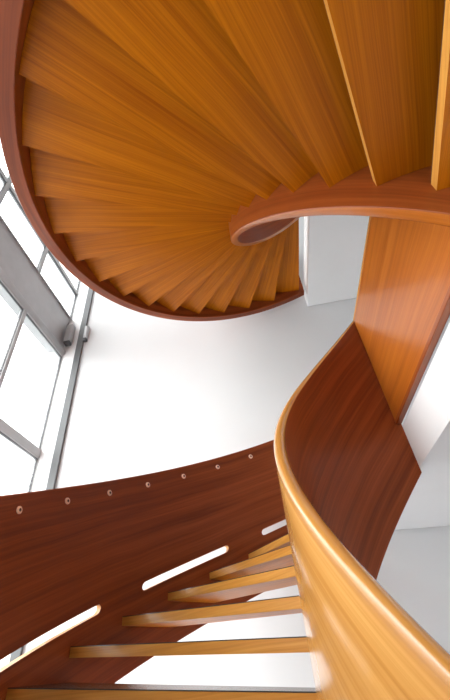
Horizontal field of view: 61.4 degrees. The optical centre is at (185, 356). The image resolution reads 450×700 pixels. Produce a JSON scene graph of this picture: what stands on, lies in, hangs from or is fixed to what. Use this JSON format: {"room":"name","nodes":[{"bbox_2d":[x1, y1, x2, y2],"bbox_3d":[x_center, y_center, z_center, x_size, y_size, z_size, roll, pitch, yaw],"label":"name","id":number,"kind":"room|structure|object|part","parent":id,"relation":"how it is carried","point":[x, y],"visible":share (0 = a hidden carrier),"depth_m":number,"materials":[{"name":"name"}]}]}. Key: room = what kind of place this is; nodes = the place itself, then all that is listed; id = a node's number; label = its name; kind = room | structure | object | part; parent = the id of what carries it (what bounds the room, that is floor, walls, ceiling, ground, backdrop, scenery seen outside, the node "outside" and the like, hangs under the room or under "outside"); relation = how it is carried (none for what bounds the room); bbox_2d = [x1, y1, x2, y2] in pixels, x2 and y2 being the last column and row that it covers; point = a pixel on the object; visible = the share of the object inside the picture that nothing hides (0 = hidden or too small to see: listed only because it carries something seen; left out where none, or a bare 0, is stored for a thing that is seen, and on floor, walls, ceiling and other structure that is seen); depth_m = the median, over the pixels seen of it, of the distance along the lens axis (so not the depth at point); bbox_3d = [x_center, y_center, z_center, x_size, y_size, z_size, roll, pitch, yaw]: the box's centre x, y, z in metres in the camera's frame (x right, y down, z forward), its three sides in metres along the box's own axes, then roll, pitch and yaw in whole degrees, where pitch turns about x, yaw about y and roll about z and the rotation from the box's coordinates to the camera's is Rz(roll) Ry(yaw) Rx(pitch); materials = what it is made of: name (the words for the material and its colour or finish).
{"room":"spiral staircase","nodes":[
{"label":"spiral staircase","id":0,"kind":"room"},
{"bbox_2d":[0,217,449,687],"bbox_3d":[1.540,0.600,5.288,8.620,9.800,0.200,-9,-39,10],"label":"wall","id":1,"kind":"structure","parent":0,"point":[152,394],"depth_m":5.44,"materials":[{"name":"white paint"}]},
{"bbox_2d":[0,311,62,492],"bbox_3d":[-2.309,2.125,4.308,0.093,6.338,1.195,-9,-39,10],"label":"window","id":2,"kind":"structure","parent":1,"relation":"in","point":[9,433],"depth_m":5.48,"materials":[{"name":"grey metal"}]},
{"bbox_2d":[0,273,88,667],"bbox_3d":[-2.212,1.141,5.860,0.555,9.800,0.032,-9,-39,10],"label":"window","id":3,"kind":"structure","parent":1,"relation":"attached to","point":[20,482],"depth_m":6.08,"materials":[{"name":"white glass"}]},
{"bbox_2d":[9,288,93,662],"bbox_3d":[-1.883,1.083,5.796,0.115,9.800,0.044,-9,-39,10],"label":"trim","id":4,"kind":"structure","parent":1,"relation":"attached to","point":[51,483],"depth_m":5.99,"materials":[{"name":"grey metal"}]},
{"bbox_2d":[63,324,75,345],"bbox_3d":[-2.124,-0.393,6.893,0.130,0.450,0.120,-9,-39,10],"label":"bracket","id":5,"kind":"object","parent":1,"relation":"attached to","point":[70,330],"visible":1,"depth_m":6.83,"materials":[{"name":"grey metal"}]},
{"bbox_3d":[-2.120,-0.238,6.770,0.109,0.054,0.101,-9,-39,10],"label":"plate","id":6,"kind":"part","parent":5,"relation":"part of","materials":[{"name":"grey metal"}]},
{"bbox_2d":[83,326,89,341],"bbox_3d":[-1.823,-0.420,6.932,0.070,0.350,0.090,-9,-39,10],"label":"bracket","id":7,"kind":"object","parent":1,"relation":"attached to","point":[87,328],"visible":1,"depth_m":6.89,"materials":[{"name":"grey metal"}]},
{"bbox_2d":[303,215,368,305],"bbox_3d":[3.021,-3.387,4.070,3.610,1.426,5.755,-9,-39,10],"label":"wall","id":8,"kind":"structure","parent":1,"relation":"attached to","point":[334,245],"depth_m":5.37,"materials":[{"name":"white paint"}]},
{"bbox_2d":[353,216,449,529],"bbox_3d":[3.083,-0.710,1.942,3.610,1.426,5.755,-9,-39,10],"label":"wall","id":9,"kind":"structure","parent":1,"relation":"attached to","point":[402,311],"depth_m":2.43,"materials":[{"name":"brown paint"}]},
{"bbox_2d":[0,0,449,320],"bbox_3d":[0.242,-1.446,3.608,2.773,5.090,4.980,-9,-39,10],"label":"spiral staircase","id":10,"kind":"structure","parent":9,"relation":"on","point":[170,155],"depth_m":1.79,"materials":[{"name":"brown wood"}]},
{"bbox_3d":[0.112,-1.552,3.730,2.511,4.644,4.980,-9,-39,10],"label":"balustrade","id":11,"kind":"part","parent":10,"relation":"part of","materials":[{"name":"red wood"}]},
{"bbox_3d":[0.909,-1.595,3.444,1.109,5.103,1.924,-4,-39,3],"label":"balustrade","id":12,"kind":"part","parent":10,"relation":"part of","materials":[{"name":"red wood"}]},
{"bbox_3d":[1.376,-0.872,2.812,0.040,0.028,1.770,-9,-39,10],"label":"rail","id":13,"kind":"part","parent":9,"relation":"part of","materials":[{"name":"brown wood"}]},
{"bbox_3d":[1.386,-0.456,2.481,0.036,1.035,1.770,-9,-39,10],"label":"balustrade panel","id":14,"kind":"part","parent":9,"relation":"part of","materials":[{"name":"orange wood"}]},
{"bbox_3d":[1.395,-0.039,2.150,0.043,0.031,1.770,-9,-39,10],"label":"rail","id":15,"kind":"part","parent":9,"relation":"part of","materials":[{"name":"brown wood"}]},
{"bbox_3d":[0.687,2.088,-0.900,8.620,0.200,8.260,-9,-39,10],"label":"floor","id":16,"kind":"structure","parent":0,"visible":0},
{"bbox_2d":[0,320,449,699],"bbox_3d":[0.110,1.055,1.627,2.777,4.578,5.537,-9,-39,10],"label":"spiral staircase","id":17,"kind":"structure","parent":16,"relation":"on","point":[338,466],"depth_m":2.52,"materials":[{"name":"brown wood"}]},
{"bbox_3d":[0.107,1.055,1.597,2.684,4.541,5.489,-9,-39,10],"label":"balustrade","id":18,"kind":"part","parent":17,"relation":"part of","materials":[{"name":"red wood"}]},
{"bbox_3d":[0.947,0.906,1.464,0.981,4.578,2.050,-9,-39,10],"label":"balustrade","id":19,"kind":"part","parent":17,"relation":"part of","materials":[{"name":"red wood"}]},
{"bbox_3d":[-4.075,-3.373,0.128,0.350,9.800,0.629,-9,-39,10],"label":"wall","id":20,"kind":"structure","parent":0,"visible":0},
{"bbox_2d":[0,167,10,198],"bbox_3d":[-2.966,-3.510,5.810,0.090,2.564,1.200,-9,-39,10],"label":"window","id":21,"kind":"structure","parent":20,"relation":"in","point":[5,180],"depth_m":5.83,"materials":[{"name":"grey metal"}]},
{"bbox_2d":[0,278,25,382],"bbox_3d":[-2.588,1.404,3.393,0.090,6.344,1.200,-9,-39,10],"label":"window","id":22,"kind":"structure","parent":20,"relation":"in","point":[3,363],"depth_m":5.45,"materials":[{"name":"grey metal"}]},
{"bbox_2d":[0,181,46,271],"bbox_3d":[-2.686,-2.788,6.726,0.090,2.564,1.200,-9,-39,10],"label":"window","id":23,"kind":"structure","parent":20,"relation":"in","point":[10,189],"depth_m":6.16,"materials":[{"name":"grey metal"}]},
{"bbox_2d":[0,220,69,354],"bbox_3d":[-3.219,-2.554,4.342,0.300,0.758,7.190,-9,-39,10],"label":"trim","id":24,"kind":"structure","parent":20,"relation":"attached to","point":[13,261],"depth_m":6.15,"materials":[{"name":"grey metal"}]},
{"bbox_2d":[37,248,80,319],"bbox_3d":[-2.404,-2.068,7.641,0.093,2.558,1.195,-9,-39,10],"label":"window","id":25,"kind":"structure","parent":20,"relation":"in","point":[55,261],"depth_m":7.25,"materials":[{"name":"grey metal"}]}
]}

